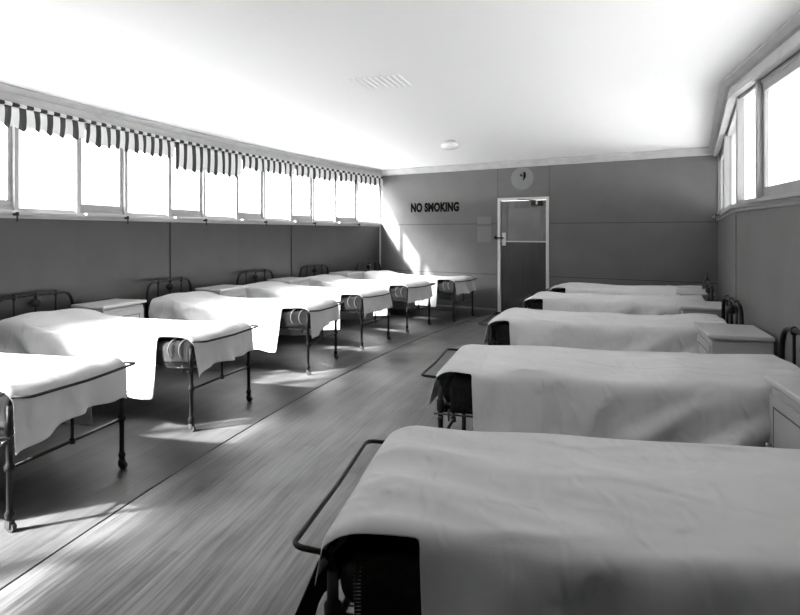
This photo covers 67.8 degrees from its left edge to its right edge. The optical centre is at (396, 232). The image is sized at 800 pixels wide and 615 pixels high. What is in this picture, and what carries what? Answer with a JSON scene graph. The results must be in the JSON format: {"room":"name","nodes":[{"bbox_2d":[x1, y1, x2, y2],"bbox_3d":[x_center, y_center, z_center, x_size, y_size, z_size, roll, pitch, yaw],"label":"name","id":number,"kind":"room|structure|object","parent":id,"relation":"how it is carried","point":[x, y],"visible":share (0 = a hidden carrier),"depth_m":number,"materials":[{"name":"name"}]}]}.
{"room":"hospital room","nodes":[
{"label":"hospital room","id":0,"kind":"room"},
{"bbox_2d":[0,218,378,320],"bbox_3d":[-2.821,0.115,5.084,0.977,2.710,13.977,0,0,17],"label":"wall","id":1,"kind":"structure","parent":0,"point":[91,260],"depth_m":6.56,"materials":[{"name":"grey paint"}]},
{"bbox_2d":[0,126,82,221],"bbox_3d":[-3.229,-0.598,5.102,0.180,1.005,1.282,0,0,17],"label":"window","id":2,"kind":"structure","parent":1,"relation":"in","point":[9,207],"depth_m":5.07,"materials":[{"name":"white paint"}]},
{"bbox_2d":[0,99,84,139],"bbox_3d":[-3.167,-0.975,5.084,0.050,0.231,1.262,0,0,17],"label":"window valance","id":3,"kind":"object","parent":1,"relation":"hanging from","point":[22,117],"visible":1,"depth_m":5.22,"materials":[{"name":"grey fabric"}]},
{"bbox_2d":[79,123,172,223],"bbox_3d":[-2.840,-0.598,6.302,0.180,1.005,1.282,0,0,19],"label":"window","id":4,"kind":"structure","parent":1,"relation":"in","point":[90,212],"depth_m":6.25,"materials":[{"name":"white paint"}]},
{"bbox_2d":[84,119,174,158],"bbox_3d":[-2.779,-0.962,6.281,0.050,0.256,1.262,0,0,19],"label":"window valance","id":5,"kind":"object","parent":1,"relation":"hanging from","point":[100,134],"visible":1,"depth_m":6.19,"materials":[{"name":"grey fabric"}]},
{"bbox_2d":[170,222,170,277],"bbox_3d":[-2.627,0.588,6.896,0.012,1.465,0.008,0,0,19],"label":"trim","id":6,"kind":"structure","parent":1,"relation":"attached to","point":[170,222],"depth_m":6.89,"materials":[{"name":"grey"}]},
{"bbox_2d":[0,82,381,176],"bbox_3d":[-2.724,-1.153,5.055,0.999,0.130,13.932,0,0,17],"label":"trim","id":7,"kind":"structure","parent":1,"relation":"attached to","point":[8,92],"depth_m":6.51,"materials":[{"name":"white wood"}]},
{"bbox_2d":[170,142,239,224],"bbox_3d":[-2.397,-0.598,7.483,0.180,1.005,1.282,0,0,22],"label":"window","id":8,"kind":"structure","parent":1,"relation":"in","point":[185,216],"depth_m":7.43,"materials":[{"name":"white paint"}]},
{"bbox_2d":[174,139,241,177],"bbox_3d":[-2.336,-0.907,7.458,0.049,0.366,1.262,0,0,22],"label":"window valance","id":9,"kind":"object","parent":1,"relation":"hanging from","point":[192,156],"visible":1,"depth_m":7.38,"materials":[{"name":"grey fabric"}]},
{"bbox_2d":[238,154,293,225],"bbox_3d":[-1.899,-0.598,8.642,0.180,1.005,1.282,0,0,25],"label":"window","id":10,"kind":"structure","parent":1,"relation":"in","point":[245,218],"depth_m":8.59,"materials":[{"name":"white paint"}]},
{"bbox_2d":[241,152,294,176],"bbox_3d":[-1.841,-0.972,8.616,0.050,0.236,1.262,0,0,25],"label":"window valance","id":11,"kind":"object","parent":1,"relation":"hanging from","point":[256,162],"visible":1,"depth_m":8.56,"materials":[{"name":"grey fabric"}]},
{"bbox_2d":[291,225,291,276],"bbox_3d":[-1.633,0.588,9.214,0.012,1.465,0.008,0,0,25],"label":"trim","id":12,"kind":"structure","parent":1,"relation":"attached to","point":[291,225],"depth_m":9.21,"materials":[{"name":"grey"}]},
{"bbox_2d":[291,164,337,226],"bbox_3d":[-1.350,-0.598,9.778,0.180,1.005,1.282,0,0,27],"label":"window","id":13,"kind":"structure","parent":1,"relation":"in","point":[298,219],"depth_m":9.73,"materials":[{"name":"white paint"}]},
{"bbox_2d":[295,163,338,181],"bbox_3d":[-1.292,-0.977,9.748,0.053,0.226,1.262,0,0,27],"label":"window valance","id":14,"kind":"object","parent":1,"relation":"hanging from","point":[311,171],"visible":1,"depth_m":9.71,"materials":[{"name":"grey fabric"}]},
{"bbox_2d":[336,174,381,227],"bbox_3d":[-0.697,-0.598,10.974,0.180,1.005,1.484,0,0,30],"label":"window","id":15,"kind":"structure","parent":1,"relation":"in","point":[342,221],"depth_m":10.92,"materials":[{"name":"white paint"}]},
{"bbox_2d":[339,170,382,185],"bbox_3d":[-0.640,-0.987,10.941,0.050,0.206,1.464,0,0,30],"label":"window valance","id":16,"kind":"object","parent":1,"relation":"hanging from","point":[356,178],"visible":1,"depth_m":10.87,"materials":[{"name":"grey fabric"}]},
{"bbox_2d":[0,308,496,614],"bbox_3d":[-0.128,1.460,4.274,6.497,0.080,13.950,0,0,17],"label":"floor","id":17,"kind":"structure","parent":0,"point":[215,537],"depth_m":3.46,"materials":[{"name":"wood"}]},
{"bbox_2d":[0,361,135,532],"bbox_3d":[-2.619,0.968,3.418,2.023,0.905,0.860,0,0,14],"label":"bed","id":18,"kind":"object","parent":17,"relation":"on","point":[10,525],"visible":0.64,"depth_m":2.85,"materials":[{"name":"black metal"}]},
{"bbox_2d":[0,392,8,429],"bbox_3d":[-2.589,0.868,3.404,1.725,0.204,0.816,0,0,14],"label":"blanket","id":19,"kind":"object","parent":18,"relation":"on","point":[4,398],"visible":0.08,"depth_m":2.83,"materials":[{"name":"fabric"}]},
{"bbox_2d":[0,353,126,454],"bbox_3d":[-2.599,0.939,3.414,1.895,0.534,1.073,0,0,14],"label":"bedspread","id":20,"kind":"object","parent":18,"relation":"on","point":[36,419],"visible":0.96,"depth_m":3.17,"materials":[{"name":"fabric"}]},
{"bbox_2d":[71,299,146,317],"bbox_3d":[-2.755,1.042,5.724,0.400,0.755,0.550,0,0,18],"label":"locker","id":21,"kind":"object","parent":17,"relation":"on","point":[115,307],"visible":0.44,"depth_m":5.67,"materials":[{"name":"white wood"}]},
{"bbox_2d":[0,290,258,431],"bbox_3d":[-2.217,0.968,4.897,2.023,0.905,0.860,0,0,17],"label":"bed","id":22,"kind":"object","parent":17,"relation":"on","point":[35,303],"visible":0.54,"depth_m":4.63,"materials":[{"name":"black metal"}]},
{"bbox_2d":[0,308,253,399],"bbox_3d":[-2.186,0.939,4.888,1.918,0.540,1.116,0,0,17],"label":"bedspread","id":23,"kind":"object","parent":22,"relation":"on","point":[73,332],"visible":0.78,"depth_m":4.60,"materials":[{"name":"fabric"}]},
{"bbox_2d":[156,337,190,363],"bbox_3d":[-2.188,0.868,4.879,1.720,0.204,0.811,0,0,17],"label":"blanket","id":24,"kind":"object","parent":22,"relation":"on","point":[171,349],"visible":0.16,"depth_m":4.32,"materials":[{"name":"fabric"}]},
{"bbox_2d":[195,285,247,297],"bbox_3d":[-2.157,1.042,7.362,0.400,0.755,0.550,0,0,22],"label":"locker","id":25,"kind":"object","parent":17,"relation":"on","point":[224,290],"visible":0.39,"depth_m":7.26,"materials":[{"name":"white wood"}]},
{"bbox_2d":[0,314,487,589],"bbox_3d":[-0.646,1.422,4.397,0.828,0.014,12.736,0,0,17],"label":"trim","id":26,"kind":"structure","parent":17,"relation":"on","point":[161,481],"depth_m":3.33,"materials":[{"name":"grey"}]},
{"bbox_2d":[145,277,344,375],"bbox_3d":[-1.653,0.968,6.544,2.023,0.905,0.860,0,0,15],"label":"bed","id":27,"kind":"object","parent":17,"relation":"on","point":[170,286],"visible":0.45,"depth_m":6.39,"materials":[{"name":"black metal"}]},
{"bbox_2d":[148,291,339,352],"bbox_3d":[-1.632,0.941,6.539,1.896,0.534,1.082,0,0,15],"label":"bedspread","id":28,"kind":"object","parent":27,"relation":"on","point":[265,313],"visible":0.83,"depth_m":6.22,"materials":[{"name":"fabric"}]},
{"bbox_2d":[280,308,307,327],"bbox_3d":[-1.623,0.868,6.527,1.722,0.204,0.812,0,0,15],"label":"blanket","id":29,"kind":"object","parent":27,"relation":"on","point":[291,317],"visible":0.21,"depth_m":5.98,"materials":[{"name":"fabric"}]},
{"bbox_2d":[267,277,310,285],"bbox_3d":[-1.569,1.042,8.722,0.400,0.755,0.550,0,0,25],"label":"locker","id":30,"kind":"object","parent":17,"relation":"on","point":[289,280],"visible":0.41,"depth_m":8.66,"materials":[{"name":"white wood"}]},
{"bbox_2d":[236,269,394,349],"bbox_3d":[-1.090,0.968,7.935,2.023,0.905,0.860,0,0,24],"label":"bed","id":31,"kind":"object","parent":17,"relation":"on","point":[255,276],"visible":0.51,"depth_m":7.68,"materials":[{"name":"black metal"}]},
{"bbox_2d":[244,281,392,329],"bbox_3d":[-1.072,0.941,7.927,1.933,0.532,1.064,0,0,24],"label":"bedspread","id":32,"kind":"object","parent":31,"relation":"on","point":[265,289],"visible":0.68,"depth_m":7.75,"materials":[{"name":"fabric"}]},
{"bbox_2d":[340,295,361,309],"bbox_3d":[-1.063,0.868,7.913,1.721,0.204,0.812,0,0,24],"label":"blanket","id":33,"kind":"object","parent":31,"relation":"on","point":[352,302],"visible":0.09,"depth_m":7.28,"materials":[{"name":"fabric"}]},
{"bbox_2d":[292,439,384,614],"bbox_3d":[0.797,0.968,1.653,2.023,0.905,0.860,0,0,11],"label":"bed","id":34,"kind":"object","parent":17,"relation":"on","point":[333,605],"visible":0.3,"depth_m":1.47,"materials":[{"name":"black metal"}]},
{"bbox_2d":[295,534,357,614],"bbox_3d":[-0.228,0.971,1.633,0.155,0.352,0.360,0,0,11],"label":"sheet","id":35,"kind":"object","parent":34,"relation":"hanging from","point":[308,605],"visible":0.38,"depth_m":1.57,"materials":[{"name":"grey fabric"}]},
{"bbox_2d":[353,534,421,614],"bbox_3d":[0.790,0.946,1.654,1.667,0.347,0.792,0,0,11],"label":"blanket","id":36,"kind":"object","parent":34,"relation":"on","point":[387,568],"visible":0.08,"depth_m":1.43,"materials":[{"name":"grey fabric"}]},
{"bbox_2d":[315,426,799,614],"bbox_3d":[0.762,0.917,1.659,1.891,0.508,1.128,0,0,11],"label":"bedspread","id":37,"kind":"object","parent":34,"relation":"on","point":[503,523],"visible":1,"depth_m":1.46,"materials":[{"name":"fabric"}]},
{"bbox_2d":[329,271,364,278],"bbox_3d":[-0.841,1.042,10.173,0.400,0.755,0.550,0,0,28],"label":"locker","id":38,"kind":"object","parent":17,"relation":"on","point":[349,274],"visible":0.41,"depth_m":10.02,"materials":[{"name":"white wood"}]},
{"bbox_2d":[299,264,434,332],"bbox_3d":[-0.476,0.968,9.227,2.023,0.905,0.860,0,0,27],"label":"bed","id":39,"kind":"object","parent":17,"relation":"on","point":[314,270],"visible":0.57,"depth_m":9.06,"materials":[{"name":"black metal"}]},
{"bbox_2d":[307,274,432,315],"bbox_3d":[-0.455,0.939,9.216,1.904,0.538,1.114,0,0,27],"label":"bedspread","id":40,"kind":"object","parent":39,"relation":"on","point":[324,280],"visible":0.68,"depth_m":9.01,"materials":[{"name":"fabric"}]},
{"bbox_2d":[389,286,406,298],"bbox_3d":[-0.449,0.868,9.208,1.730,0.204,0.822,0,0,27],"label":"blanket","id":41,"kind":"object","parent":39,"relation":"on","point":[400,291],"visible":0.21,"depth_m":8.54,"materials":[{"name":"fabric"}]},
{"bbox_2d":[356,261,477,321],"bbox_3d":[0.326,0.968,10.314,2.023,0.905,0.860,0,0,30],"label":"bed","id":42,"kind":"object","parent":17,"relation":"on","point":[368,266],"visible":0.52,"depth_m":9.88,"materials":[{"name":"black metal"}]},
{"bbox_2d":[362,270,475,306],"bbox_3d":[0.359,0.941,10.295,1.928,0.535,1.078,0,0,30],"label":"bedspread","id":43,"kind":"object","parent":42,"relation":"on","point":[468,286],"visible":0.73,"depth_m":10.06,"materials":[{"name":"fabric"}]},
{"bbox_2d":[437,280,452,291],"bbox_3d":[0.352,0.868,10.291,1.725,0.204,0.816,0,0,30],"label":"blanket","id":44,"kind":"object","parent":42,"relation":"on","point":[447,285],"visible":0.19,"depth_m":9.61,"materials":[{"name":"fabric"}]},
{"bbox_2d":[421,326,799,430],"bbox_3d":[1.200,0.968,3.339,2.023,0.905,0.860,0,0,16],"label":"bed","id":45,"kind":"object","parent":17,"relation":"on","point":[442,405],"visible":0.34,"depth_m":3.25,"materials":[{"name":"black metal"}]},
{"bbox_2d":[450,372,472,412],"bbox_3d":[1.194,0.876,3.339,1.665,0.207,0.795,0,0,16],"label":"blanket","id":46,"kind":"object","parent":45,"relation":"on","point":[461,383],"visible":0.02,"depth_m":3.18,"materials":[{"name":"grey fabric"}]},
{"bbox_2d":[428,344,799,446],"bbox_3d":[1.162,0.939,3.350,1.898,0.506,1.041,0,0,16],"label":"bedspread","id":47,"kind":"object","parent":45,"relation":"on","point":[681,397],"visible":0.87,"depth_m":3.00,"materials":[{"name":"fabric"}]},
{"bbox_2d":[478,295,743,344],"bbox_3d":[1.766,0.968,5.088,2.023,0.905,0.860,0,0,20],"label":"bed","id":48,"kind":"object","parent":17,"relation":"on","point":[732,309],"visible":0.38,"depth_m":4.94,"materials":[{"name":"black metal"}]},
{"bbox_2d":[497,321,509,344],"bbox_3d":[1.759,0.876,5.088,1.665,0.207,0.798,0,0,20],"label":"blanket","id":49,"kind":"object","parent":48,"relation":"on","point":[503,331],"visible":0.11,"depth_m":5.00,"materials":[{"name":"grey fabric"}]},
{"bbox_2d":[484,308,726,353],"bbox_3d":[1.727,0.936,5.102,1.902,0.509,1.140,0,0,20],"label":"bedspread","id":50,"kind":"object","parent":48,"relation":"on","point":[581,330],"visible":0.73,"depth_m":4.78,"materials":[{"name":"fabric"}]},
{"bbox_2d":[517,280,713,308],"bbox_3d":[2.433,0.968,6.705,2.023,0.905,0.860,0,0,25],"label":"bed","id":51,"kind":"object","parent":17,"relation":"on","point":[709,290],"visible":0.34,"depth_m":6.29,"materials":[{"name":"black metal"}]},
{"bbox_2d":[531,299,542,309],"bbox_3d":[2.427,0.876,6.708,1.668,0.207,0.798,0,0,25],"label":"blanket","id":52,"kind":"object","parent":51,"relation":"on","point":[537,304],"visible":0.06,"depth_m":6.69,"materials":[{"name":"grey fabric"}]},
{"bbox_2d":[523,291,704,314],"bbox_3d":[2.403,0.937,6.719,1.886,0.510,1.130,0,0,25],"label":"bedspread","id":53,"kind":"object","parent":51,"relation":"on","point":[555,301],"visible":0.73,"depth_m":6.44,"materials":[{"name":"fabric"}]},
{"bbox_2d":[544,273,709,291],"bbox_3d":[3.063,0.968,7.976,2.023,0.905,0.860,0,0,28],"label":"bed","id":54,"kind":"object","parent":17,"relation":"on","point":[706,274],"visible":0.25,"depth_m":7.50,"materials":[{"name":"black metal"}]},
{"bbox_2d":[556,288,565,292],"bbox_3d":[3.057,0.876,7.979,1.666,0.207,0.792,0,0,28],"label":"blanket","id":55,"kind":"object","parent":54,"relation":"on","point":[562,290],"visible":0.02,"depth_m":8.04,"materials":[{"name":"grey fabric"}]},
{"bbox_2d":[549,282,701,295],"bbox_3d":[3.027,0.941,7.995,1.917,0.500,1.099,0,0,28],"label":"bedspread","id":56,"kind":"object","parent":54,"relation":"on","point":[571,287],"visible":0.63,"depth_m":7.80,"materials":[{"name":"fabric"}]},
{"bbox_2d":[676,288,714,300],"bbox_3d":[3.436,1.042,6.881,0.400,0.755,0.550,0,0,26],"label":"locker","id":57,"kind":"object","parent":17,"relation":"on","point":[680,291],"visible":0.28,"depth_m":6.71,"materials":[{"name":"white wood"}]},
{"bbox_2d":[677,300,725,320],"bbox_3d":[2.851,1.042,5.582,0.400,0.755,0.550,0,0,22],"label":"locker","id":58,"kind":"object","parent":17,"relation":"on","point":[686,306],"visible":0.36,"depth_m":5.39,"materials":[{"name":"white wood"}]},
{"bbox_2d":[695,323,774,354],"bbox_3d":[2.302,1.042,4.102,0.400,0.755,0.550,0,0,18],"label":"locker","id":59,"kind":"object","parent":17,"relation":"on","point":[712,338],"visible":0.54,"depth_m":3.90,"materials":[{"name":"white wood"}]},
{"bbox_2d":[764,375,799,448],"bbox_3d":[1.832,1.042,2.475,0.400,0.755,0.550,0,0,14],"label":"locker","id":60,"kind":"object","parent":17,"relation":"on","point":[784,399],"visible":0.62,"depth_m":2.60,"materials":[{"name":"white wood"}]},
{"bbox_2d":[0,0,799,169],"bbox_3d":[-0.082,-1.295,4.411,7.127,0.150,14.391,0,0,17],"label":"ceiling","id":61,"kind":"structure","parent":0,"point":[502,80],"depth_m":4.36,"materials":[{"name":"white paint"}]},
{"bbox_2d":[349,75,411,89],"bbox_3d":[-0.129,-1.216,4.807,0.416,0.008,0.340,0,0,18],"label":"ceiling vent","id":62,"kind":"object","parent":61,"relation":"in","point":[392,76],"visible":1,"depth_m":4.79,"materials":[{"name":"white metal"}]},
{"bbox_2d":[441,140,458,149],"bbox_3d":[0.703,-1.161,7.890,0.240,0.117,0.240,0,0,0],"label":"ceiling light","id":63,"kind":"object","parent":61,"relation":"attached to","point":[449,144],"visible":1,"depth_m":7.82,"materials":[{"name":"grey glass"}]},
{"bbox_2d":[376,155,723,314],"bbox_3d":[2.133,0.115,10.058,6.002,2.710,0.090,0,0,33],"label":"wall","id":64,"kind":"structure","parent":0,"point":[675,189],"depth_m":9.49,"materials":[{"name":"grey paint"}]},
{"bbox_2d":[379,226,380,265],"bbox_3d":[-0.328,0.588,11.593,0.022,1.465,0.022,0,0,33],"label":"trim","id":65,"kind":"structure","parent":64,"relation":"attached to","point":[380,226],"depth_m":11.58,"materials":[{"name":"white paint"}]},
{"bbox_2d":[411,202,458,211],"bbox_3d":[0.686,-0.473,10.942,1.012,0.175,0.006,0,0,33],"label":"no smoking sign","id":66,"kind":"object","parent":64,"relation":"attached to","point":[432,206],"visible":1,"depth_m":10.90,"materials":[{"name":"black paint"}]},
{"bbox_2d":[381,269,496,274],"bbox_3d":[0.696,0.714,10.939,2.452,0.012,0.004,0,0,33],"label":"trim","id":67,"kind":"structure","parent":64,"relation":"attached to","point":[381,269],"depth_m":10.83,"materials":[{"name":"grey"}]},
{"bbox_2d":[384,223,496,224],"bbox_3d":[0.696,-0.159,10.939,2.452,0.012,0.004,0,0,33],"label":"trim","id":68,"kind":"structure","parent":64,"relation":"attached to","point":[491,223],"depth_m":11.08,"materials":[{"name":"grey"}]},
{"bbox_2d":[413,304,496,314],"bbox_3d":[0.691,1.364,10.931,2.452,0.108,0.020,0,0,33],"label":"baseboard","id":69,"kind":"structure","parent":64,"relation":"attached to","point":[463,309],"depth_m":10.61,"materials":[{"name":"grey wood"}]},
{"bbox_2d":[477,226,490,241],"bbox_3d":[1.527,0.021,10.395,0.266,0.271,0.004,0,0,33],"label":"notice sheet","id":70,"kind":"object","parent":64,"relation":"attached to","point":[483,232],"visible":1,"depth_m":10.40,"materials":[{"name":"grey paper"}]},
{"bbox_2d":[477,217,490,223],"bbox_3d":[1.527,-0.219,10.395,0.266,0.125,0.004,0,0,33],"label":"notice sheet","id":71,"kind":"object","parent":64,"relation":"attached to","point":[480,220],"visible":1,"depth_m":10.40,"materials":[{"name":"grey paper"}]},
{"bbox_2d":[494,196,548,314],"bbox_3d":[2.092,0.410,10.008,0.941,2.020,0.158,0,0,33],"label":"door","id":72,"kind":"structure","parent":64,"relation":"in","point":[523,226],"depth_m":10.04,"materials":[{"name":"grey wood"}]},
{"bbox_2d":[511,167,533,189],"bbox_3d":[2.104,-0.917,10.004,0.400,0.380,0.040,0,0,33],"label":"clock","id":73,"kind":"object","parent":64,"relation":"attached to","point":[522,178],"visible":1,"depth_m":10.00,"materials":[{"name":"grey paint"}]},
{"bbox_2d":[380,147,713,175],"bbox_3d":[2.081,-1.164,9.978,5.822,0.108,0.100,0,0,33],"label":"trim","id":74,"kind":"structure","parent":64,"relation":"attached to","point":[701,151],"depth_m":9.61,"materials":[{"name":"white wood"}]},
{"bbox_2d":[549,165,549,195],"bbox_3d":[2.498,-0.865,9.766,0.010,0.510,0.004,0,0,33],"label":"trim","id":75,"kind":"structure","parent":64,"relation":"attached to","point":[549,165],"depth_m":9.76,"materials":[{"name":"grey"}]},
{"bbox_2d":[550,276,717,283],"bbox_3d":[3.531,0.714,9.094,2.427,0.012,0.004,0,0,33],"label":"trim","id":76,"kind":"structure","parent":64,"relation":"attached to","point":[550,276],"depth_m":9.06,"materials":[{"name":"grey"}]},
{"bbox_2d":[550,221,717,223],"bbox_3d":[3.531,-0.159,9.094,2.427,0.012,0.004,0,0,33],"label":"trim","id":77,"kind":"structure","parent":64,"relation":"attached to","point":[703,221],"depth_m":9.02,"materials":[{"name":"grey"}]},
{"bbox_2d":[718,50,799,367],"bbox_3d":[2.681,0.115,3.325,0.764,2.710,10.858,0,0,17],"label":"wall","id":78,"kind":"structure","parent":0,"point":[759,249],"depth_m":4.13,"materials":[{"name":"grey paint"}]},
{"bbox_2d":[712,99,748,220],"bbox_3d":[3.635,-0.620,6.603,0.180,0.960,4.089,0,0,27],"label":"window","id":79,"kind":"structure","parent":78,"relation":"in","point":[726,151],"depth_m":6.58,"materials":[{"name":"white paint"}]},
{"bbox_2d":[709,10,799,155],"bbox_3d":[2.584,-1.153,3.354,0.793,0.130,10.899,0,0,17],"label":"trim","id":80,"kind":"structure","parent":78,"relation":"attached to","point":[781,45],"depth_m":4.18,"materials":[{"name":"white wood"}]},
{"bbox_2d":[730,51,799,211],"bbox_3d":[2.198,-0.620,2.809,0.180,0.960,4.106,0,0,15],"label":"window","id":81,"kind":"structure","parent":78,"relation":"in","point":[788,193],"depth_m":4.26,"materials":[{"name":"white paint"}]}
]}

